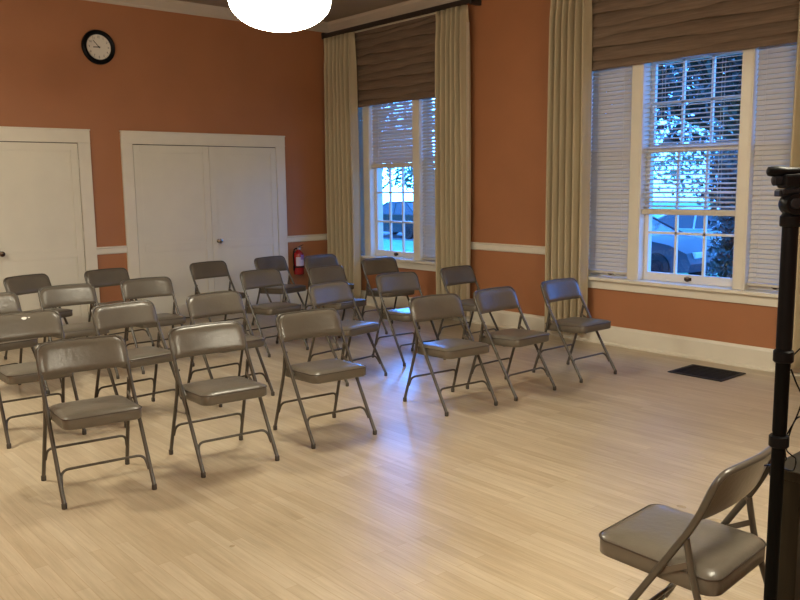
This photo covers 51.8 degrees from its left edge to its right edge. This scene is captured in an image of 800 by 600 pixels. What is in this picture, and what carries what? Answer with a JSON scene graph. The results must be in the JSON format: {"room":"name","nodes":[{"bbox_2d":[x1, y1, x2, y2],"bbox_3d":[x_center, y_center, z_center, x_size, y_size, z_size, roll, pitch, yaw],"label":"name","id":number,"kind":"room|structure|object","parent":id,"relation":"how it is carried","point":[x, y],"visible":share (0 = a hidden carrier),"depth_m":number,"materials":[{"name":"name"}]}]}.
{"room":"community hall","nodes":[
{"label":"community hall","id":0,"kind":"room"},
{"bbox_2d":[0,0,327,302],"bbox_3d":[-4.307,-1.286,8.323,8.800,3.860,0.200,-8,11,-40],"label":"wall","id":1,"kind":"structure","parent":0,"point":[167,71],"depth_m":9.36,"materials":[{"name":"paint"}]},
{"bbox_2d":[0,126,99,324],"bbox_3d":[-4.142,-0.652,8.356,2.148,2.191,0.088,-8,11,-40],"label":"door","id":2,"kind":"structure","parent":1,"relation":"in","point":[47,216],"depth_m":8.71,"materials":[{"name":"beige paint"}]},
{"bbox_2d":[81,30,114,64],"bbox_3d":[-3.251,-2.729,8.893,0.366,0.366,0.042,-8,11,-40],"label":"wall clock","id":3,"kind":"object","parent":1,"relation":"attached to","point":[98,47],"visible":1,"depth_m":8.88,"materials":[{"name":"black plastic"}]},
{"bbox_2d":[97,246,126,254],"bbox_3d":[-3.220,-0.557,9.210,0.345,0.083,0.034,-8,11,-40],"label":"trim","id":4,"kind":"structure","parent":1,"relation":"attached to","point":[111,249],"depth_m":9.20,"materials":[{"name":"beige paint"}]},
{"bbox_2d":[119,130,288,317],"bbox_3d":[-2.261,-0.900,9.963,2.158,2.191,0.088,-8,11,-40],"label":"door","id":5,"kind":"structure","parent":1,"relation":"in","point":[189,198],"depth_m":9.87,"materials":[{"name":"beige paint"}]},
{"bbox_2d":[85,0,328,32],"bbox_3d":[-4.162,-3.134,8.022,8.600,0.120,0.080,-8,11,-40],"label":"trim","id":6,"kind":"structure","parent":1,"relation":"attached to","point":[175,6],"depth_m":9.49,"materials":[{"name":"beige paint"}]},
{"bbox_2d":[293,244,303,274],"bbox_3d":[-1.325,-0.527,10.779,0.140,0.391,0.147,-1,8,-1],"label":"fire extinguisher","id":7,"kind":"object","parent":1,"relation":"attached to","point":[298,257],"visible":1,"depth_m":10.73,"materials":[{"name":"red metal"}]},
{"bbox_2d":[289,289,310,303],"bbox_3d":[-1.170,-0.056,11.063,0.758,0.186,0.032,-8,11,-40],"label":"baseboard","id":8,"kind":"structure","parent":1,"relation":"attached to","point":[294,298],"depth_m":10.91,"materials":[{"name":"beige paint"}]},
{"bbox_2d":[288,234,326,241],"bbox_3d":[-1.178,-0.827,10.954,0.758,0.083,0.034,-8,11,-40],"label":"trim","id":9,"kind":"structure","parent":1,"relation":"attached to","point":[314,237],"depth_m":10.91,"materials":[{"name":"beige paint"}]},
{"bbox_2d":[178,0,408,21],"bbox_3d":[-0.510,-2.752,3.845,9.050,0.200,11.600,-8,11,-40],"label":"ceiling","id":10,"kind":"structure","parent":0,"point":[339,9],"depth_m":9.72,"materials":[{"name":"paint"}]},
{"bbox_2d":[228,0,331,31],"bbox_3d":[-0.776,-2.288,5.248,0.676,1.105,0.676,-8,11,-40],"label":"pendant lamp","id":11,"kind":"object","parent":10,"relation":"hanging from","point":[267,15],"visible":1,"depth_m":5.14,"materials":[{"name":"white glass"}]},
{"bbox_2d":[0,303,799,599],"bbox_3d":[-0.482,1.072,4.366,8.600,0.200,11.200,-8,11,-40],"label":"floor","id":12,"kind":"structure","parent":0,"point":[511,499],"depth_m":4.45,"materials":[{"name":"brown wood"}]},
{"bbox_2d":[0,292,49,393],"bbox_3d":[-3.033,0.349,6.260,0.512,0.767,0.474,6,11,41],"label":"folding chair","id":13,"kind":"object","parent":12,"relation":"on","point":[9,301],"visible":0.46,"depth_m":6.39,"materials":[{"name":"beige plastic"}]},
{"bbox_2d":[3,273,72,359],"bbox_3d":[-3.333,0.158,7.645,0.512,0.767,0.474,4,9,31],"label":"folding chair","id":14,"kind":"object","parent":12,"relation":"on","point":[30,283],"visible":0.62,"depth_m":7.65,"materials":[{"name":"beige plastic"}]},
{"bbox_2d":[0,310,86,448],"bbox_3d":[-2.351,0.477,5.288,0.474,0.767,0.512,-7,10,-36],"label":"folding chair","id":15,"kind":"object","parent":12,"relation":"on","point":[14,326],"visible":0.77,"depth_m":5.33,"materials":[{"name":"grey plastic"}]},
{"bbox_2d":[38,283,119,387],"bbox_3d":[-2.662,0.270,6.790,0.474,0.767,0.512,-8,11,-40],"label":"folding chair","id":16,"kind":"object","parent":12,"relation":"on","point":[81,293],"visible":0.64,"depth_m":6.80,"materials":[{"name":"beige plastic"}]},
{"bbox_2d":[35,335,156,509],"bbox_3d":[-1.609,0.603,4.328,0.474,0.767,0.512,-6,10,-34],"label":"folding chair","id":17,"kind":"object","parent":12,"relation":"on","point":[58,357],"visible":1,"depth_m":4.33,"materials":[{"name":"grey plastic"}]},
{"bbox_2d":[84,268,154,345],"bbox_3d":[-2.783,0.085,8.116,0.512,0.767,0.474,6,11,41],"label":"folding chair","id":18,"kind":"object","parent":12,"relation":"on","point":[98,278],"visible":0.62,"depth_m":8.16,"materials":[{"name":"beige plastic"}]},
{"bbox_2d":[91,300,185,427],"bbox_3d":[-1.813,0.413,5.695,0.474,0.767,0.512,-8,11,-44],"label":"folding chair","id":19,"kind":"object","parent":12,"relation":"on","point":[112,316],"visible":0.73,"depth_m":5.71,"materials":[{"name":"beige plastic"}]},
{"bbox_2d":[120,276,194,373],"bbox_3d":[-2.147,0.200,7.239,0.474,0.767,0.512,-7,10,-37],"label":"folding chair","id":20,"kind":"object","parent":12,"relation":"on","point":[146,287],"visible":0.73,"depth_m":7.27,"materials":[{"name":"beige plastic"}]},
{"bbox_2d":[189,260,252,331],"bbox_3d":[-1.926,-0.018,8.770,0.512,0.767,0.474,7,11,42],"label":"folding chair","id":21,"kind":"object","parent":12,"relation":"on","point":[207,269],"visible":0.64,"depth_m":8.81,"materials":[{"name":"beige plastic"}]},
{"bbox_2d":[168,321,279,477],"bbox_3d":[-1.033,0.537,4.747,0.474,0.767,0.512,-6,10,-35],"label":"folding chair","id":22,"kind":"object","parent":12,"relation":"on","point":[223,336],"visible":1,"depth_m":4.74,"materials":[{"name":"grey plastic"}]},
{"bbox_2d":[186,291,274,406],"bbox_3d":[-1.290,0.340,6.173,0.474,0.767,0.512,-8,11,-42],"label":"folding chair","id":23,"kind":"object","parent":12,"relation":"on","point":[203,305],"visible":0.7,"depth_m":6.22,"materials":[{"name":"beige plastic"}]},
{"bbox_2d":[240,268,308,356],"bbox_3d":[-1.221,0.101,7.862,0.474,0.767,0.512,-9,11,-44],"label":"folding chair","id":24,"kind":"object","parent":12,"relation":"on","point":[270,277],"visible":0.84,"depth_m":7.82,"materials":[{"name":"beige plastic"}]},
{"bbox_2d":[252,256,306,324],"bbox_3d":[-1.343,-0.101,9.308,0.512,0.767,0.474,6,10,39],"label":"folding chair","id":25,"kind":"object","parent":12,"relation":"on","point":[278,262],"visible":0.7,"depth_m":9.26,"materials":[{"name":"beige plastic"}]},
{"bbox_2d":[273,308,376,448],"bbox_3d":[-0.487,0.465,5.214,0.474,0.767,0.512,-7,10,-36],"label":"folding chair","id":26,"kind":"object","parent":12,"relation":"on","point":[303,324],"visible":1,"depth_m":5.21,"materials":[{"name":"beige plastic"}]},
{"bbox_2d":[304,254,359,320],"bbox_3d":[-0.802,-0.126,9.443,0.474,0.767,0.512,-8,11,-42],"label":"folding chair","id":27,"kind":"object","parent":12,"relation":"on","point":[323,259],"visible":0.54,"depth_m":9.48,"materials":[{"name":"beige plastic"}]},
{"bbox_2d":[304,265,371,350],"bbox_3d":[-0.612,0.055,8.139,0.512,0.767,0.474,7,11,44],"label":"folding chair","id":28,"kind":"object","parent":12,"relation":"on","point":[328,273],"visible":0.55,"depth_m":8.12,"materials":[{"name":"beige plastic"}]},
{"bbox_2d":[307,281,386,386],"bbox_3d":[-0.451,0.251,6.732,0.512,0.767,0.474,6,11,41],"label":"folding chair","id":29,"kind":"object","parent":12,"relation":"on","point":[327,293],"visible":0.81,"depth_m":6.73,"materials":[{"name":"beige plastic"}]},
{"bbox_2d":[360,257,419,333],"bbox_3d":[-0.121,-0.066,8.954,0.474,0.767,0.512,-7,10,-38],"label":"folding chair","id":30,"kind":"object","parent":12,"relation":"on","point":[381,265],"visible":0.73,"depth_m":8.95,"materials":[{"name":"beige plastic"}]},
{"bbox_2d":[372,271,445,366],"bbox_3d":[0.073,0.149,7.409,0.474,0.767,0.512,-6,10,-35],"label":"folding chair","id":31,"kind":"object","parent":12,"relation":"on","point":[396,281],"visible":0.8,"depth_m":7.42,"materials":[{"name":"beige plastic"}]},
{"bbox_2d":[403,293,497,416],"bbox_3d":[0.353,0.363,5.866,0.474,0.767,0.512,-6,10,-35],"label":"folding chair","id":32,"kind":"object","parent":12,"relation":"on","point":[436,306],"visible":1,"depth_m":5.85,"materials":[{"name":"beige plastic"}]},
{"bbox_2d":[436,265,504,346],"bbox_3d":[0.674,0.069,7.929,0.474,0.767,0.512,-8,11,-44],"label":"folding chair","id":33,"kind":"object","parent":12,"relation":"on","point":[454,275],"visible":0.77,"depth_m":7.95,"materials":[{"name":"beige plastic"}]},
{"bbox_2d":[466,286,555,400],"bbox_3d":[0.841,0.304,6.241,0.474,0.767,0.512,-8,11,-41],"label":"folding chair","id":34,"kind":"object","parent":12,"relation":"on","point":[487,300],"visible":0.98,"depth_m":6.21,"materials":[{"name":"beige plastic"}]},
{"bbox_2d":[532,278,616,382],"bbox_3d":[1.435,0.225,6.754,0.474,0.767,0.512,-7,10,-39],"label":"folding chair","id":35,"kind":"object","parent":12,"relation":"on","point":[554,290],"visible":0.99,"depth_m":6.72,"materials":[{"name":"beige plastic"}]},
{"bbox_2d":[599,446,770,599],"bbox_3d":[0.924,0.812,2.622,0.474,0.767,0.512,-9,11,-44],"label":"folding chair","id":36,"kind":"object","parent":12,"relation":"on","point":[700,555],"visible":0.85,"depth_m":2.52,"materials":[{"name":"beige plastic"}]},
{"bbox_2d":[668,364,745,381],"bbox_3d":[2.511,0.595,6.753,0.400,0.008,0.470,-8,11,-40],"label":"floor vent","id":37,"kind":"object","parent":12,"relation":"in","point":[699,371],"visible":1,"depth_m":6.74,"materials":[{"name":"black metal"}]},
{"bbox_2d":[763,187,799,599],"bbox_3d":[0.982,0.506,1.995,0.596,1.546,0.311,-3,8,-16],"label":"stand","id":38,"kind":"object","parent":12,"relation":"on","point":[789,202],"visible":0.99,"depth_m":2.06,"materials":[{"name":"black metal"}]},
{"bbox_2d":[764,369,799,465],"bbox_3d":[1.022,0.321,2.190,0.041,0.324,0.206,1,8,11],"label":"power cable","id":39,"kind":"object","parent":38,"relation":"attached to","point":[790,369],"visible":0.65,"depth_m":2.11,"materials":[{"name":"black plastic"}]},
{"bbox_2d":[766,166,799,187],"bbox_3d":[0.972,-0.299,2.006,0.159,0.053,0.052,-1,8,0],"label":"camcorder","id":40,"kind":"object","parent":38,"relation":"on","point":[781,176],"visible":1,"depth_m":1.99,"materials":[{"name":"black plastic"}]},
{"bbox_2d":[784,416,799,470],"bbox_3d":[1.033,0.385,2.206,0.067,0.196,0.155,-1,8,1],"label":"power cable","id":41,"kind":"object","parent":38,"relation":"attached to","point":[798,416],"visible":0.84,"depth_m":2.14,"materials":[{"name":"black plastic"}]},
{"bbox_2d":[769,451,799,599],"bbox_3d":[1.669,0.838,2.392,0.950,0.762,0.800,-8,11,-40],"label":"side table","id":42,"kind":"object","parent":12,"relation":"on","point":[789,562],"visible":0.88,"depth_m":2.32,"materials":[{"name":"brown wood"}]},
{"bbox_2d":[361,0,777,348],"bbox_3d":[2.846,-0.985,6.999,0.250,4.260,11.600,-8,11,-40],"label":"wall","id":43,"kind":"structure","parent":0,"point":[509,39],"depth_m":8.57,"materials":[{"name":"paint"}]},
{"bbox_2d":[327,0,458,31],"bbox_3d":[2.696,-3.018,6.604,0.080,0.120,11.200,-8,11,-40],"label":"trim","id":44,"kind":"structure","parent":43,"relation":"attached to","point":[409,6],"depth_m":9.91,"materials":[{"name":"beige paint"}]},
{"bbox_2d":[354,12,435,271],"bbox_3d":[-0.060,-1.906,10.184,0.285,2.992,2.340,-8,11,-40],"label":"window","id":45,"kind":"structure","parent":43,"relation":"in","point":[372,177],"depth_m":10.27,"materials":[{"name":"beige paint"}]},
{"bbox_2d":[358,107,364,253],"bbox_3d":[-0.596,-1.961,10.737,0.054,2.705,0.464,-8,11,-40],"label":"blind","id":46,"kind":"object","parent":45,"relation":"attached to","point":[360,125],"visible":0.21,"depth_m":10.68,"materials":[{"name":"beige plastic"}]},
{"bbox_2d":[371,100,412,167],"bbox_3d":[-0.093,-2.429,10.075,0.054,1.605,0.804,-8,11,-40],"label":"blind","id":47,"kind":"object","parent":45,"relation":"attached to","point":[383,140],"visible":0.45,"depth_m":10.13,"materials":[{"name":"beige plastic"}]},
{"bbox_2d":[355,14,435,106],"bbox_3d":[-0.049,-2.822,9.842,0.074,0.924,1.711,-8,11,-40],"label":"roman shade","id":48,"kind":"object","parent":45,"relation":"attached to","point":[396,62],"visible":0.82,"depth_m":9.80,"materials":[{"name":"brown fabric"}]},
{"bbox_2d":[421,97,435,259],"bbox_3d":[0.416,-1.810,9.576,0.054,2.705,0.449,-8,11,-40],"label":"blind","id":49,"kind":"object","parent":45,"relation":"attached to","point":[429,185],"visible":0.33,"depth_m":9.72,"materials":[{"name":"beige plastic"}]},
{"bbox_2d":[321,0,480,38],"bbox_3d":[-0.077,-3.304,9.742,0.158,0.080,2.710,-8,11,-40],"label":"curtain rod","id":50,"kind":"object","parent":43,"relation":"attached to","point":[460,2],"visible":0.88,"depth_m":9.50,"materials":[{"name":"black wood"}]},
{"bbox_2d":[324,32,360,297],"bbox_3d":[-0.756,-1.700,10.705,0.151,3.362,0.642,-8,11,-40],"label":"curtain","id":51,"kind":"object","parent":50,"relation":"hanging from","point":[342,166],"visible":0.88,"depth_m":10.62,"materials":[{"name":"beige fabric"}]},
{"bbox_2d":[435,5,470,316],"bbox_3d":[0.574,-1.502,9.177,0.143,3.362,0.484,-8,11,-40],"label":"curtain","id":52,"kind":"object","parent":50,"relation":"hanging from","point":[452,35],"visible":0.91,"depth_m":9.10,"materials":[{"name":"beige fabric"}]},
{"bbox_2d":[471,242,544,254],"bbox_3d":[1.180,-0.552,8.796,0.034,0.083,1.670,-8,11,-40],"label":"trim","id":53,"kind":"structure","parent":43,"relation":"attached to","point":[530,249],"depth_m":8.80,"materials":[{"name":"beige paint"}]},
{"bbox_2d":[361,290,799,376],"bbox_3d":[2.756,0.452,7.108,0.032,0.186,11.200,-8,11,-40],"label":"baseboard","id":54,"kind":"structure","parent":43,"relation":"attached to","point":[752,357],"depth_m":7.59,"materials":[{"name":"beige paint"}]},
{"bbox_2d":[588,45,792,306],"bbox_3d":[2.549,-1.517,7.191,0.285,2.992,2.380,-8,11,-40],"label":"window","id":55,"kind":"structure","parent":43,"relation":"in","point":[639,278],"depth_m":7.30,"materials":[{"name":"beige paint"}]},
{"bbox_2d":[588,65,632,274],"bbox_3d":[1.997,-1.587,7.760,0.054,2.680,0.454,-8,11,-40],"label":"blind","id":56,"kind":"object","parent":55,"relation":"attached to","point":[611,132],"visible":0.7,"depth_m":7.81,"materials":[{"name":"beige plastic"}]},
{"bbox_2d":[642,50,742,215],"bbox_3d":[2.525,-1.790,7.111,0.054,2.108,0.899,-8,11,-40],"label":"blind","id":57,"kind":"object","parent":55,"relation":"attached to","point":[699,212],"visible":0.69,"depth_m":7.16,"materials":[{"name":"beige plastic"}]},
{"bbox_2d":[592,0,799,70],"bbox_3d":[2.455,-2.481,6.964,0.074,0.859,2.151,-8,11,-40],"label":"roman shade","id":58,"kind":"object","parent":55,"relation":"attached to","point":[624,32],"visible":0.94,"depth_m":7.02,"materials":[{"name":"brown fabric"}]},
{"bbox_2d":[747,42,796,287],"bbox_3d":[3.043,-1.430,6.560,0.054,2.680,0.434,-8,11,-40],"label":"blind","id":59,"kind":"object","parent":55,"relation":"attached to","point":[775,97],"visible":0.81,"depth_m":6.67,"materials":[{"name":"beige plastic"}]},
{"bbox_3d":[2.411,-2.933,6.887,0.158,0.080,3.020,-8,11,-40],"label":"curtain rod","id":60,"kind":"object","parent":43,"relation":"attached to","visible":0},
{"bbox_2d":[544,0,591,334],"bbox_3d":[1.622,-1.346,7.982,0.160,3.362,0.478,-8,11,-40],"label":"curtain","id":61,"kind":"object","parent":60,"relation":"hanging from","point":[569,106],"visible":0.95,"depth_m":7.92,"materials":[{"name":"beige fabric"}]},
{"bbox_2d":[790,3,799,368],"bbox_3d":[3.163,-1.115,6.202,0.159,3.362,0.481,-8,11,-40],"label":"curtain","id":62,"kind":"object","parent":60,"relation":"hanging from","point":[795,138],"visible":0.51,"depth_m":6.33,"materials":[{"name":"beige fabric"}]},
{"label":"outside","id":63,"kind":"structure","parent":0,"visible":0},
{"bbox_2d":[383,203,718,276],"bbox_3d":[19.149,-3.753,41.641,69.750,0.300,100.000,-8,11,-40],"label":"ground","id":64,"kind":"structure","parent":63,"point":[397,244],"depth_m":30.94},
{"bbox_2d":[382,103,412,189],"bbox_3d":[-0.750,-7.612,42.380,5.140,7.634,6.289,0,8,5],"label":"tree","id":65,"kind":"object","parent":64,"relation":"on","point":[397,178],"visible":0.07,"depth_m":41.90,"materials":[{"name":"green plant"}]},
{"bbox_2d":[385,102,434,196],"bbox_3d":[1.724,-8.555,49.664,5.434,7.414,4.659,-1,8,1],"label":"tree","id":66,"kind":"object","parent":64,"relation":"on","point":[432,102],"visible":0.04,"depth_m":49.52,"materials":[{"name":"green plant"}]},
{"bbox_2d":[657,208,727,242],"bbox_3d":[7.653,-1.685,21.494,1.870,1.447,4.500,-8,11,-40],"label":"parked car","id":67,"kind":"object","parent":64,"relation":"on","point":[687,223],"visible":0.09,"depth_m":20.67,"materials":[{"name":"white paint"}]},
{"bbox_2d":[653,65,733,200],"bbox_3d":[11.544,-6.565,29.830,7.262,8.756,6.163,-8,11,-40],"label":"tree","id":68,"kind":"object","parent":64,"relation":"on","point":[715,119],"visible":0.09,"depth_m":29.70,"materials":[{"name":"green plant"}]},
{"bbox_2d":[607,50,794,277],"bbox_3d":[5.900,-4.646,13.865,9.234,9.538,8.999,0,8,2],"label":"tree","id":69,"kind":"object","parent":64,"relation":"on","point":[734,57],"visible":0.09,"depth_m":13.21,"materials":[{"name":"green plant"}]},
{"bbox_2d":[695,138,737,277],"bbox_3d":[3.772,-0.515,9.369,0.794,2.650,0.773,-4,9,-21],"label":"shrub","id":70,"kind":"object","parent":64,"relation":"on","point":[723,252],"visible":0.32,"depth_m":9.22,"materials":[{"name":"green plant"}]},
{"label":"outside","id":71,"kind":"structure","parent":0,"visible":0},
{"bbox_2d":[383,232,412,240],"bbox_3d":[5.209,-2.067,29.711,4.600,0.020,100.000,-8,11,-40],"label":"parking lot","id":72,"kind":"structure","parent":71,"point":[386,235],"depth_m":34.09,"materials":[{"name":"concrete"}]},
{"bbox_2d":[383,201,433,238],"bbox_3d":[0.052,-3.329,33.849,1.870,1.447,4.500,-8,11,-40],"label":"parked car","id":73,"kind":"object","parent":72,"relation":"on","point":[396,205],"visible":0.3,"depth_m":32.75,"materials":[{"name":"grey paint"}]},
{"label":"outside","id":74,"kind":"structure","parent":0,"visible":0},
{"bbox_3d":[-0.843,-1.266,24.540,3.800,0.020,100.000,-8,11,-40],"label":"road","id":75,"kind":"object","parent":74,"visible":0},
{"bbox_2d":[651,216,720,274],"bbox_3d":[5.126,-1.295,18.942,1.870,1.447,4.500,-8,11,-40],"label":"parked car","id":76,"kind":"object","parent":75,"relation":"on","point":[689,261],"visible":0.16,"depth_m":17.22,"materials":[{"name":"grey paint"}]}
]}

